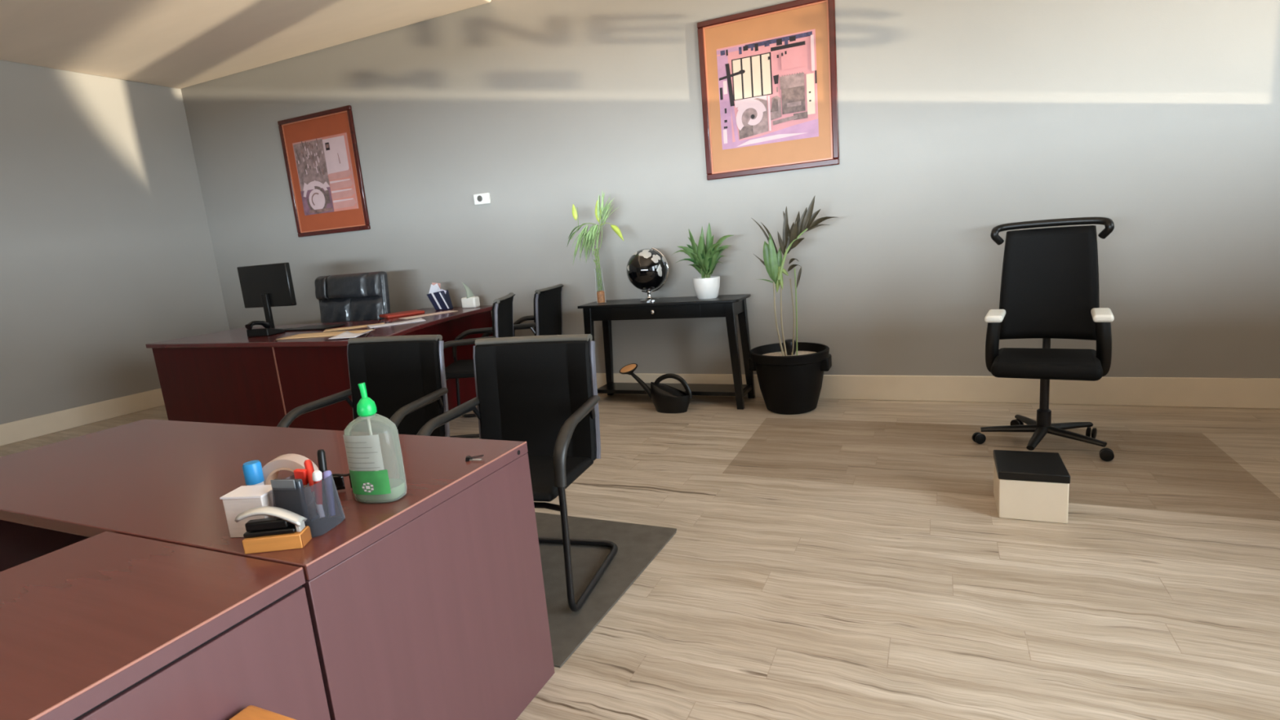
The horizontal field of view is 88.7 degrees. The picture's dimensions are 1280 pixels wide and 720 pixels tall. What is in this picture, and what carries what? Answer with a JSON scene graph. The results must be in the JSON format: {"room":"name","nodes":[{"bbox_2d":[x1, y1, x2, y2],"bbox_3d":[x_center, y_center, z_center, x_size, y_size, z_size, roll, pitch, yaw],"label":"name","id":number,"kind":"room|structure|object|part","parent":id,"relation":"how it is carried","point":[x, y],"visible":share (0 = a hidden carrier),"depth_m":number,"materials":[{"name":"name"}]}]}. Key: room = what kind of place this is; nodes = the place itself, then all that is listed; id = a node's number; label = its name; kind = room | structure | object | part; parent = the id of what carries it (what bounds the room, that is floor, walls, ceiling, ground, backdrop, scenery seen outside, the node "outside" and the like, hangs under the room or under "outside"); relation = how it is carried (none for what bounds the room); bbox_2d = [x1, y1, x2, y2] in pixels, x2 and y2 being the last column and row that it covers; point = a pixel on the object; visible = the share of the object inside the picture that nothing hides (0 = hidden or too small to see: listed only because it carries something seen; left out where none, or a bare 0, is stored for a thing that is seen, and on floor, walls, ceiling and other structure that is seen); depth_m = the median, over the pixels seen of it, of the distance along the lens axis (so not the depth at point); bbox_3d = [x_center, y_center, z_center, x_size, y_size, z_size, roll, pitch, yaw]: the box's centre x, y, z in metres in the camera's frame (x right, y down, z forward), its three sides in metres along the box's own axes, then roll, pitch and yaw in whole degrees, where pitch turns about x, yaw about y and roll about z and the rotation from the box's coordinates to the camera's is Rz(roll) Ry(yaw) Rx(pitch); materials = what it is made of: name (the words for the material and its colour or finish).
{"room":"office","nodes":[
{"label":"office","id":0,"kind":"room"},
{"bbox_2d":[0,59,229,424],"bbox_3d":[-6.361,-0.888,4.013,0.100,3.950,7.366,0,12,24],"label":"wall","id":1,"kind":"structure","parent":0,"point":[107,251],"depth_m":6.28,"materials":[{"name":"grey paint"}]},
{"bbox_2d":[0,387,164,446],"bbox_3d":[-6.151,0.958,4.328,0.016,0.182,7.350,0,12,24],"label":"baseboard","id":2,"kind":"structure","parent":1,"relation":"attached to","point":[16,431],"depth_m":6.17,"materials":[{"name":"beige wood"}]},
{"bbox_2d":[0,0,491,88],"bbox_3d":[-4.589,-2.495,2.843,4.100,0.675,7.366,0,12,24],"label":"ceiling","id":3,"kind":"structure","parent":0,"point":[179,44],"depth_m":5.41,"materials":[{"name":"beige paint"}]},
{"bbox_2d":[0,393,1279,719],"bbox_3d":[-1.582,1.086,2.292,10.220,0.100,7.566,0,12,24],"label":"floor","id":4,"kind":"structure","parent":0,"point":[839,559],"depth_m":2.42,"materials":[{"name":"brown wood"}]},
{"bbox_2d":[0,531,330,719],"bbox_3d":[-1.168,0.894,0.810,0.641,0.750,1.377,0,12,24],"label":"desk","id":5,"kind":"object","parent":4,"relation":"on","point":[106,625],"visible":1,"depth_m":1.12,"materials":[{"name":"brown wood"}]},
{"bbox_3d":[-0.882,0.888,0.679,0.010,0.661,1.372,0,12,24],"label":"panel","id":6,"kind":"part","parent":5,"relation":"part of","materials":[{"name":"brown wood"}]},
{"bbox_2d":[229,705,296,719],"bbox_3d":[-0.651,0.903,0.985,0.132,0.580,0.354,0,12,24],"label":"wooden bin","id":7,"kind":"object","parent":4,"relation":"on","point":[251,712],"visible":1,"depth_m":1.08,"materials":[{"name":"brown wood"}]},
{"bbox_2d":[0,418,554,719],"bbox_3d":[-1.282,0.679,2.008,1.842,0.750,0.742,0,12,24],"label":"office desk","id":8,"kind":"object","parent":4,"relation":"on","point":[429,602],"visible":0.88,"depth_m":1.68,"materials":[{"name":"brown wood"}]},
{"bbox_3d":[-2.105,0.697,2.386,0.030,0.716,0.742,0,12,24],"label":"panel","id":9,"kind":"part","parent":8,"relation":"part of","materials":[{"name":"brown wood"}]},
{"bbox_2d":[219,484,274,537],"bbox_3d":[-0.824,0.323,1.401,0.094,0.092,0.064,-4,11,8],"label":"stack","id":10,"kind":"object","parent":8,"relation":"on","point":[243,498],"visible":0.57,"depth_m":1.37,"materials":[{"name":"paper"}]},
{"bbox_2d":[242,460,264,485],"bbox_3d":[-0.862,0.293,1.473,0.037,0.131,0.037,0,12,24],"label":"glue stick","id":11,"kind":"object","parent":8,"relation":"on","point":[252,470],"visible":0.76,"depth_m":1.45,"materials":[{"name":"blue plastic"}]},
{"bbox_2d":[242,525,311,554],"bbox_3d":[-0.730,0.362,1.319,0.114,0.030,0.042,-6,11,-3],"label":"wooden box","id":12,"kind":"object","parent":8,"relation":"on","point":[296,540],"visible":0.9,"depth_m":1.30,"materials":[{"name":"brown wood"}]},
{"bbox_2d":[234,506,306,537],"bbox_3d":[-0.738,0.320,1.310,0.123,0.057,0.033,-6,11,-3],"label":"stapler","id":13,"kind":"object","parent":12,"relation":"on","point":[283,519],"visible":1,"depth_m":1.30,"materials":[{"name":"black plastic"}]},
{"bbox_2d":[244,517,291,531],"bbox_3d":[-0.744,0.328,1.311,0.082,0.019,0.022,-6,11,-3],"label":"magazine","id":14,"kind":"object","parent":13,"relation":"on","point":[270,524],"depth_m":1.30,"materials":[{"name":"black plastic"}]},
{"bbox_3d":[-0.738,0.314,1.309,0.123,0.045,0.033,-6,11,-3],"label":"arm","id":15,"kind":"part","parent":13,"relation":"part of","materials":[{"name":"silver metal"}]},
{"bbox_2d":[262,453,318,484],"bbox_3d":[-0.801,0.282,1.499,0.132,0.132,0.041,-5,11,0],"label":"tape roll","id":16,"kind":"object","parent":8,"relation":"on","point":[291,462],"visible":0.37,"depth_m":1.47,"materials":[{"name":"beige"}]},
{"bbox_2d":[270,473,345,537],"bbox_3d":[-0.711,0.299,1.395,0.118,0.123,0.106,-3,11,13],"label":"desk organizer","id":17,"kind":"object","parent":8,"relation":"on","point":[320,503],"visible":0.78,"depth_m":1.35,"materials":[{"name":"grey plastic"}]},
{"bbox_2d":[293,468,308,484],"bbox_3d":[-0.734,0.254,1.419,0.028,0.037,0.015,-4,11,8],"label":"eraser","id":18,"kind":"object","parent":17,"relation":"in","point":[299,473],"visible":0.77,"depth_m":1.41,"materials":[{"name":"red rubber"}]},
{"bbox_2d":[303,459,314,486],"bbox_3d":[-0.703,0.278,1.415,0.017,0.120,0.069,-13,13,-35],"label":"marker","id":19,"kind":"object","parent":17,"relation":"in","point":[308,464],"visible":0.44,"depth_m":1.42,"materials":[{"name":"red plastic"}]},
{"bbox_2d":[311,470,322,484],"bbox_3d":[-0.688,0.281,1.399,0.031,0.094,0.019,0,12,24],"label":"marker","id":20,"kind":"object","parent":17,"relation":"in","point":[317,474],"visible":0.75,"depth_m":1.39,"materials":[{"name":"white plastic"}]},
{"bbox_2d":[316,448,327,479],"bbox_3d":[-0.685,0.269,1.421,0.016,0.150,0.036,-6,11,-6],"label":"marker","id":21,"kind":"object","parent":17,"relation":"in","point":[321,455],"visible":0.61,"depth_m":1.41,"materials":[{"name":"black plastic"}]},
{"bbox_2d":[322,470,331,479],"bbox_3d":[-0.668,0.286,1.409,0.017,0.097,0.033,-7,11,-11],"label":"highlighter","id":22,"kind":"object","parent":17,"relation":"in","point":[326,473],"visible":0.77,"depth_m":1.40,"materials":[{"name":"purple plastic"}]},
{"bbox_2d":[332,470,375,490],"bbox_3d":[-0.732,0.288,1.659,0.131,0.043,0.126,-7,11,-10],"label":"sunglasses","id":23,"kind":"object","parent":8,"relation":"on","point":[338,478],"visible":0.2,"depth_m":1.61,"materials":[{"name":"black plastic"}]},
{"bbox_2d":[342,382,406,503],"bbox_3d":[-0.621,0.188,1.514,0.125,0.278,0.082,-3,11,13],"label":"sanitizer bottle","id":24,"kind":"object","parent":8,"relation":"on","point":[363,453],"visible":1,"depth_m":1.49,"materials":[{"name":"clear plastic"}]},
{"bbox_3d":[-0.458,0.694,1.637,0.030,0.716,0.742,0,12,24],"label":"panel","id":25,"kind":"part","parent":8,"relation":"part of","materials":[{"name":"brown wood"}]},
{"bbox_2d":[465,454,484,461],"bbox_3d":[-0.446,0.264,1.763,0.050,0.010,0.022,-4,11,3],"label":"binder clip","id":26,"kind":"object","parent":8,"relation":"on","point":[468,458],"visible":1,"depth_m":1.76,"materials":[{"name":"black metal"}]},
{"bbox_3d":[-0.438,0.261,1.765,0.033,0.005,0.012,-6,11,-4],"label":"wire handle","id":27,"kind":"part","parent":26,"relation":"part of","materials":[{"name":"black metal"}]},
{"bbox_2d":[145,305,493,431],"bbox_3d":[-2.348,0.095,5.434,2.428,0.815,1.850,0,12,24],"label":"desk","id":28,"kind":"object","parent":4,"relation":"on","point":[229,376],"visible":0.44,"depth_m":4.77,"materials":[{"name":"brown wood"}]},
{"bbox_3d":[-2.729,0.274,4.702,2.260,0.760,0.025,0,12,24],"label":"return panel","id":29,"kind":"part","parent":28,"relation":"part of","materials":[{"name":"brown wood"}]},
{"bbox_2d":[244,320,284,337],"bbox_3d":[-2.846,-0.247,4.965,0.190,0.113,0.214,-2,11,13],"label":"desk phone","id":30,"kind":"object","parent":28,"relation":"on","point":[267,331],"visible":1,"depth_m":4.90,"materials":[{"name":"black plastic"}]},
{"bbox_2d":[236,262,296,329],"bbox_3d":[-2.939,-0.484,5.149,0.560,0.525,0.160,0,12,24],"label":"monitor","id":31,"kind":"object","parent":28,"relation":"on","point":[266,286],"visible":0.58,"depth_m":5.12,"materials":[{"name":"black plastic"}]},
{"bbox_2d":[284,324,344,331],"bbox_3d":[-2.553,-0.254,5.139,0.400,0.012,0.220,-1,11,22],"label":"desk pad","id":32,"kind":"object","parent":28,"relation":"on","point":[316,326],"visible":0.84,"depth_m":5.09,"materials":[{"name":"black plastic"}]},
{"bbox_2d":[275,328,374,339],"bbox_3d":[-2.212,-0.181,4.608,0.620,0.002,0.240,-3,11,12],"label":"manila folder","id":33,"kind":"object","parent":28,"relation":"on","point":[332,333],"visible":0.84,"depth_m":4.61,"materials":[{"name":"paper"}]},
{"bbox_2d":[328,329,372,338],"bbox_3d":[-1.911,-0.171,4.328,0.201,0.022,0.200,-2,11,13],"label":"paper sheet","id":34,"kind":"object","parent":28,"relation":"on","point":[347,334],"visible":1,"depth_m":4.33,"materials":[{"name":"white paper"}]},
{"bbox_2d":[323,322,384,332],"bbox_3d":[-2.151,-0.247,4.936,0.420,0.002,0.160,-8,11,-18],"label":"manila folder","id":35,"kind":"object","parent":28,"relation":"on","point":[362,326],"visible":0.91,"depth_m":4.92,"materials":[{"name":"paper"}]},
{"bbox_2d":[366,318,426,328],"bbox_3d":[-1.840,-0.280,4.944,0.400,0.010,0.170,-11,12,-29],"label":"paper sheet","id":36,"kind":"object","parent":28,"relation":"on","point":[417,319],"visible":1,"depth_m":4.93,"materials":[{"name":"white paper"}]},
{"bbox_2d":[379,310,424,318],"bbox_3d":[-2.041,-0.394,5.614,0.320,0.025,0.220,-13,13,-37],"label":"binder","id":37,"kind":"object","parent":28,"relation":"on","point":[409,313],"visible":1,"depth_m":5.55,"materials":[{"name":"red"}]},
{"bbox_2d":[400,310,456,319],"bbox_3d":[-1.756,-0.377,5.444,0.460,0.002,0.150,-15,15,-43],"label":"paper sheet","id":38,"kind":"object","parent":28,"relation":"on","point":[449,311],"visible":1,"depth_m":5.42,"materials":[{"name":"beige paper"}]},
{"bbox_2d":[426,289,453,310],"bbox_3d":[-1.781,-0.533,5.839,0.191,0.169,0.123,-3,11,10],"label":"card holder","id":39,"kind":"object","parent":28,"relation":"on","point":[440,300],"visible":0.99,"depth_m":5.79,"materials":[{"name":"blue plastic"}]},
{"bbox_2d":[428,284,438,293],"bbox_3d":[-1.843,-0.603,5.831,0.123,0.145,0.030,1,12,30],"label":"card","id":40,"kind":"object","parent":39,"relation":"in","point":[433,289],"visible":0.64,"depth_m":5.82,"materials":[{"name":"white paper"}]},
{"bbox_2d":[431,282,440,288],"bbox_3d":[-1.824,-0.630,5.859,0.097,0.131,0.003,-3,11,10],"label":"card","id":41,"kind":"object","parent":39,"relation":"in","point":[433,283],"visible":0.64,"depth_m":5.85,"materials":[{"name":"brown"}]},
{"bbox_2d":[433,283,440,291],"bbox_3d":[-1.806,-0.621,5.835,0.094,0.124,0.015,-3,11,12],"label":"card","id":42,"kind":"object","parent":39,"relation":"in","point":[436,285],"visible":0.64,"depth_m":5.83,"materials":[{"name":"white paper"}]},
{"bbox_3d":[-1.563,0.093,5.122,0.126,0.760,1.793,-3,11,13],"label":"bowed panel","id":43,"kind":"part","parent":28,"relation":"part of","materials":[{"name":"brown wood"}]},
{"bbox_2d":[461,281,479,308],"bbox_3d":[-1.504,-0.579,5.777,0.140,0.235,0.104,-1,11,19],"label":"potted plant","id":44,"kind":"object","parent":28,"relation":"on","point":[467,302],"visible":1,"depth_m":5.75,"materials":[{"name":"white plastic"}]},
{"bbox_2d":[314,271,391,323],"bbox_3d":[-2.592,-0.155,5.828,0.830,1.199,0.718,0,12,24],"label":"chair","id":45,"kind":"object","parent":4,"relation":"on","point":[361,296],"visible":0.46,"depth_m":5.76,"materials":[{"name":"black leather"}]},
{"bbox_2d":[320,298,351,323],"bbox_3d":[-2.755,-0.314,5.928,0.380,0.465,0.073,0,12,24],"label":"cushion","id":46,"kind":"object","parent":45,"relation":"on","point":[331,310],"depth_m":5.89,"materials":[{"name":"black leather"}]},
{"bbox_2d":[350,297,384,321],"bbox_3d":[-2.410,-0.315,5.769,0.380,0.465,0.076,0,12,24],"label":"cushion","id":47,"kind":"object","parent":45,"relation":"on","point":[362,308],"depth_m":5.72,"materials":[{"name":"black leather"}]},
{"bbox_2d":[443,292,515,438],"bbox_3d":[-1.192,0.023,4.856,0.599,0.964,0.645,-5,11,1],"label":"chair","id":48,"kind":"object","parent":4,"relation":"on","point":[502,307],"visible":0.55,"depth_m":4.67,"materials":[{"name":"black metal"}]},
{"bbox_3d":[-1.232,0.059,4.863,0.453,0.062,0.510,-5,11,1],"label":"seat","id":49,"kind":"part","parent":48,"relation":"part of","materials":[{"name":"black fabric"}]},
{"bbox_3d":[-1.192,0.158,4.881,0.576,0.689,0.619,-5,11,1],"label":"cantilever frame","id":50,"kind":"part","parent":48,"relation":"part of","materials":[{"name":"black metal"}]},
{"bbox_3d":[-1.237,-0.041,4.549,0.496,0.213,0.053,-5,11,-1],"label":"armrest","id":51,"kind":"part","parent":48,"relation":"part of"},
{"bbox_3d":[-1.238,-0.148,5.119,0.496,0.213,0.053,-4,11,3],"label":"armrest","id":52,"kind":"part","parent":48,"relation":"part of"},
{"bbox_3d":[-0.988,-0.205,4.813,0.153,0.504,0.530,-5,11,1],"label":"backrest","id":53,"kind":"part","parent":48,"relation":"part of","materials":[{"name":"black fabric"}]},
{"bbox_2d":[481,284,563,337],"bbox_3d":[-0.935,-0.115,5.469,0.599,0.964,0.645,-2,11,14],"label":"chair","id":54,"kind":"object","parent":4,"relation":"on","point":[547,317],"visible":0.49,"depth_m":5.26,"materials":[{"name":"black fabric"}]},
{"bbox_3d":[-1.044,-0.176,5.178,0.496,0.213,0.053,-3,11,11],"label":"armrest","id":55,"kind":"part","parent":54,"relation":"part of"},
{"bbox_3d":[-0.934,0.020,5.497,0.576,0.689,0.619,-2,11,14],"label":"cantilever frame","id":56,"kind":"part","parent":54,"relation":"part of","materials":[{"name":"black metal"}]},
{"bbox_3d":[-0.915,-0.291,5.732,0.496,0.213,0.053,-2,11,16],"label":"armrest","id":57,"kind":"part","parent":54,"relation":"part of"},
{"bbox_3d":[-0.737,-0.333,5.377,0.153,0.504,0.530,-2,11,14],"label":"backrest","id":58,"kind":"part","parent":54,"relation":"part of","materials":[{"name":"black fabric"}]},
{"bbox_2d":[534,511,676,667],"bbox_3d":[-0.911,0.860,2.894,1.943,0.007,1.015,0,12,24],"label":"floor mat","id":59,"kind":"object","parent":4,"relation":"on","point":[637,544],"visible":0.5,"depth_m":2.65,"materials":[{"name":"grey rubber"}]},
{"bbox_2d":[276,334,449,436],"bbox_3d":[-1.207,0.389,2.976,0.620,0.926,0.576,-1,11,19],"label":"chair","id":60,"kind":"object","parent":59,"relation":"on","point":[404,376],"visible":0.42,"depth_m":3.09,"materials":[{"name":"black metal"}]},
{"bbox_3d":[-1.491,0.287,3.013,0.051,0.205,0.477,-1,11,21],"label":"armrest","id":61,"kind":"part","parent":60,"relation":"part of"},
{"bbox_3d":[-1.199,0.521,2.990,0.595,0.663,0.554,-1,11,19],"label":"cantilever frame","id":62,"kind":"part","parent":60,"relation":"part of","materials":[{"name":"black metal"}]},
{"bbox_3d":[-1.158,0.145,3.137,0.510,0.485,0.148,-1,11,19],"label":"backrest","id":63,"kind":"part","parent":60,"relation":"part of","materials":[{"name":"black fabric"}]},
{"bbox_3d":[-0.964,0.274,2.833,0.051,0.205,0.477,-2,11,17],"label":"armrest","id":64,"kind":"part","parent":60,"relation":"part of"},
{"bbox_2d":[416,333,617,612],"bbox_3d":[-0.472,0.404,2.555,0.620,0.926,0.576,-2,11,17],"label":"chair","id":65,"kind":"object","parent":59,"relation":"on","point":[540,391],"visible":0.65,"depth_m":2.67,"materials":[{"name":"black metal"}]},
{"bbox_3d":[-0.758,0.304,2.581,0.051,0.205,0.477,-1,11,19],"label":"armrest","id":66,"kind":"part","parent":65,"relation":"part of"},
{"bbox_3d":[-0.463,0.536,2.569,0.595,0.663,0.554,-2,11,17],"label":"cantilever frame","id":67,"kind":"part","parent":65,"relation":"part of","materials":[{"name":"black metal"}]},
{"bbox_3d":[-0.430,0.161,2.719,0.510,0.485,0.148,-2,11,17],"label":"backrest","id":68,"kind":"part","parent":65,"relation":"part of","materials":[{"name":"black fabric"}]},
{"bbox_3d":[-0.480,0.444,2.522,0.490,0.060,0.436,-2,11,17],"label":"seat","id":69,"kind":"part","parent":65,"relation":"part of","materials":[{"name":"black fabric"}]},
{"bbox_3d":[-0.224,0.287,2.422,0.051,0.205,0.477,-2,11,14],"label":"armrest","id":70,"kind":"part","parent":65,"relation":"part of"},
{"bbox_2d":[619,363,692,413],"bbox_3d":[0.119,0.209,4.928,0.566,0.359,0.160,0,12,24],"label":"watering can","id":71,"kind":"object","parent":4,"relation":"on","point":[665,398],"visible":1,"depth_m":4.85,"materials":[{"name":"black plastic"}]},
{"bbox_3d":[0.024,0.194,4.968,0.208,0.219,0.052,0,12,24],"label":"spout","id":72,"kind":"part","parent":71,"relation":"part of","materials":[{"name":"black plastic"}]},
{"bbox_3d":[0.235,0.191,4.871,0.309,0.185,0.029,0,12,24],"label":"handle","id":73,"kind":"part","parent":71,"relation":"part of","materials":[{"name":"black plastic"}]},
{"bbox_2d":[577,293,755,409],"bbox_3d":[0.208,-0.066,5.118,1.295,0.810,0.382,0,12,24],"label":"console table","id":74,"kind":"object","parent":4,"relation":"on","point":[728,306],"visible":0.91,"depth_m":4.97,"materials":[{"name":"black paint"}]},
{"bbox_3d":[-0.390,-0.025,5.235,0.097,0.790,0.053,0,12,24],"label":"leg","id":75,"kind":"part","parent":74,"relation":"part of","materials":[{"name":"black paint"}]},
{"bbox_2d":[594,267,605,302],"bbox_3d":[-0.320,-0.593,5.220,0.073,0.274,0.073,0,12,24],"label":"glass vase","id":76,"kind":"object","parent":74,"relation":"on","point":[601,296],"visible":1,"depth_m":5.21,"materials":[{"name":"clear glass"}]},
{"bbox_2d":[567,192,623,290],"bbox_3d":[-0.343,-0.929,5.152,0.496,0.764,0.150,0,12,24],"label":"plant cutting","id":77,"kind":"object","parent":76,"relation":"in","point":[589,237],"visible":1,"depth_m":5.15,"materials":[{"name":"green plant"}]},
{"bbox_3d":[-0.265,-0.088,5.511,0.097,0.790,0.056,0,12,24],"label":"leg","id":78,"kind":"part","parent":74,"relation":"part of","materials":[{"name":"black paint"}]},
{"bbox_2d":[626,247,668,302],"bbox_3d":[0.058,-0.660,5.049,0.319,0.404,0.321,-13,13,-37],"label":"desk globe","id":79,"kind":"object","parent":74,"relation":"on","point":[646,269],"visible":1,"depth_m":4.93,"materials":[{"name":"black"}]},
{"bbox_3d":[0.109,-0.690,5.020,0.237,0.343,0.016,0,12,24],"label":"meridian arm","id":80,"kind":"part","parent":79,"relation":"part of","materials":[{"name":"silver metal"}]},
{"bbox_3d":[0.112,-0.359,4.914,0.720,0.080,0.007,0,12,24],"label":"drawer","id":81,"kind":"part","parent":74,"relation":"part of","materials":[{"name":"black paint"}]},
{"bbox_2d":[597,382,748,395],"bbox_3d":[0.244,0.230,5.202,1.200,0.030,0.250,0,12,24],"label":"shelf","id":82,"kind":"object","parent":74,"relation":"attached to","point":[707,389],"depth_m":5.16,"materials":[{"name":"black paint"}]},
{"bbox_2d":[673,222,733,299],"bbox_3d":[0.449,-0.726,4.824,0.520,0.550,0.250,0,12,24],"label":"potted plant","id":83,"kind":"object","parent":74,"relation":"on","point":[704,258],"visible":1,"depth_m":4.79,"materials":[{"name":"green plant"}]},
{"bbox_3d":[0.499,-0.538,4.872,0.200,0.155,0.200,0,12,24],"label":"pot","id":84,"kind":"part","parent":83,"relation":"part of","materials":[{"name":"white ceramic"}]},
{"bbox_3d":[0.685,-0.027,4.746,0.097,0.790,0.053,0,12,24],"label":"leg","id":85,"kind":"part","parent":74,"relation":"part of","materials":[{"name":"black paint"}]},
{"bbox_3d":[0.811,-0.090,5.022,0.097,0.790,0.056,0,12,24],"label":"leg","id":86,"kind":"part","parent":74,"relation":"part of","materials":[{"name":"black paint"}]},
{"bbox_3d":[0.795,0.239,4.934,0.024,0.030,0.295,0,12,24],"label":"rail","id":87,"kind":"part","parent":74,"relation":"part of","materials":[{"name":"black paint"}]},
{"bbox_2d":[748,196,835,414],"bbox_3d":[1.027,-0.371,4.569,0.550,1.470,0.550,-9,11,-18],"label":"planter","id":88,"kind":"object","parent":4,"relation":"on","point":[789,384],"visible":0.99,"depth_m":4.50,"materials":[{"name":"black plastic"}]},
{"bbox_2d":[782,339,795,355],"bbox_3d":[1.064,-0.092,4.650,0.092,0.106,0.092,0,12,24],"label":"plastic cup","id":89,"kind":"object","parent":88,"relation":"on","point":[788,343],"visible":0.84,"depth_m":4.61,"materials":[{"name":"black plastic"}]},
{"bbox_3d":[1.071,0.135,4.665,0.550,0.436,0.550,0,12,24],"label":"pot","id":90,"kind":"part","parent":88,"relation":"part of","materials":[{"name":"black plastic"}]},
{"bbox_3d":[1.061,-0.452,4.514,0.217,0.883,0.033,-1,11,21],"label":"drooping stem","id":91,"kind":"part","parent":88,"relation":"part of","materials":[{"name":"green plant"}]},
{"bbox_2d":[993,449,1070,524],"bbox_3d":[1.685,0.541,2.835,0.256,0.210,0.286,0,12,24],"label":"storage box","id":92,"kind":"object","parent":4,"relation":"on","point":[1030,486],"visible":1,"depth_m":2.73,"materials":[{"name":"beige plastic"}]},
{"bbox_3d":[1.677,0.455,2.819,0.256,0.034,0.286,0,12,24],"label":"lid","id":93,"kind":"part","parent":92,"relation":"part of","materials":[{"name":"black cardboard"}]},
{"bbox_3d":[1.723,0.514,3.518,2.375,0.003,1.140,0,12,24],"label":"chair mat","id":94,"kind":"object","parent":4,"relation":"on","visible":0},
{"bbox_2d":[972,217,1114,461],"bbox_3d":[2.121,-0.123,3.453,0.644,1.198,0.696,2,13,32],"label":"office chair","id":95,"kind":"object","parent":94,"relation":"on","point":[1049,290],"visible":0.96,"depth_m":3.55,"materials":[{"name":"black fabric"}]},
{"bbox_3d":[1.938,-0.076,3.582,0.085,0.315,0.065,2,13,32],"label":"arm post","id":96,"kind":"part","parent":95,"relation":"part of","materials":[{"name":"black plastic"}]},
{"bbox_3d":[2.027,0.375,3.595,0.277,0.052,0.060,0,12,24],"label":"leg","id":97,"kind":"part","parent":95,"relation":"part of","materials":[{"name":"black plastic"}]},
{"bbox_3d":[2.192,0.343,3.686,0.060,0.052,0.277,-4,11,7],"label":"leg","id":98,"kind":"part","parent":95,"relation":"part of","materials":[{"name":"black plastic"}]},
{"bbox_3d":[2.067,0.406,3.411,0.060,0.052,0.277,5,14,42],"label":"leg","id":99,"kind":"part","parent":95,"relation":"part of","materials":[{"name":"black plastic"}]},
{"bbox_3d":[2.144,0.016,3.461,0.480,0.080,0.480,2,13,32],"label":"seat","id":100,"kind":"part","parent":95,"relation":"part of","materials":[{"name":"black fabric"}]},
{"bbox_3d":[2.250,-0.419,3.608,0.473,0.606,0.183,2,13,32],"label":"backrest","id":101,"kind":"part","parent":95,"relation":"part of","materials":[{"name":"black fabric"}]},
{"bbox_3d":[2.240,-0.706,3.578,0.571,0.122,0.084,2,13,32],"label":"rail","id":102,"kind":"part","parent":95,"relation":"part of","materials":[{"name":"black plastic"}]},
{"bbox_3d":[2.333,0.355,3.559,0.277,0.052,0.060,-7,11,-11],"label":"leg","id":103,"kind":"part","parent":95,"relation":"part of","materials":[{"name":"black plastic"}]},
{"bbox_3d":[2.256,0.394,3.389,0.060,0.052,0.277,-11,12,-29],"label":"leg","id":104,"kind":"part","parent":95,"relation":"part of","materials":[{"name":"black plastic"}]},
{"bbox_3d":[2.346,-0.063,3.324,0.085,0.315,0.065,2,13,32],"label":"arm post","id":105,"kind":"part","parent":95,"relation":"part of","materials":[{"name":"black plastic"}]},
{"bbox_2d":[181,0,1279,377],"bbox_3d":[-0.244,-1.654,5.248,10.220,3.950,0.100,0,12,24],"label":"wall","id":106,"kind":"structure","parent":0,"point":[959,121],"depth_m":4.65,"materials":[{"name":"grey paint"}]},
{"bbox_2d":[277,105,370,237],"bbox_3d":[-3.114,-1.826,6.440,0.987,1.145,0.028,0,12,24],"label":"framed picture","id":107,"kind":"object","parent":106,"relation":"attached to","point":[320,149],"visible":1,"depth_m":6.43,"materials":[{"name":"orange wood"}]},
{"bbox_2d":[292,132,358,215],"bbox_3d":[-3.097,-1.816,6.433,0.745,0.708,0.004,0,12,24],"label":"print","id":108,"kind":"object","parent":107,"relation":"attached to","point":[324,165],"depth_m":6.43},
{"bbox_2d":[473,192,490,204],"bbox_3d":[-1.387,-1.414,5.744,0.164,0.092,0.038,0,12,24],"label":"thermostat","id":109,"kind":"object","parent":106,"relation":"attached to","point":[480,198],"visible":1,"depth_m":5.73,"materials":[{"name":"white plastic"}]},
{"bbox_2d":[697,0,839,180],"bbox_3d":[0.893,-1.885,4.607,0.956,1.100,0.028,0,12,24],"label":"framed picture","id":110,"kind":"object","parent":106,"relation":"attached to","point":[769,78],"visible":1,"depth_m":4.59,"materials":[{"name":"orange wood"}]},
{"bbox_2d":[716,28,818,150],"bbox_3d":[0.891,-1.885,4.604,0.693,0.694,0.008,0,12,24],"label":"print","id":111,"kind":"object","parent":110,"relation":"attached to","point":[767,86],"depth_m":4.60},
{"bbox_2d":[595,373,1279,408],"bbox_3d":[-0.115,0.203,5.547,10.000,0.182,0.016,0,12,24],"label":"baseboard","id":112,"kind":"structure","parent":106,"relation":"attached to","point":[1228,393],"depth_m":4.30,"materials":[{"name":"beige wood"}]}
]}

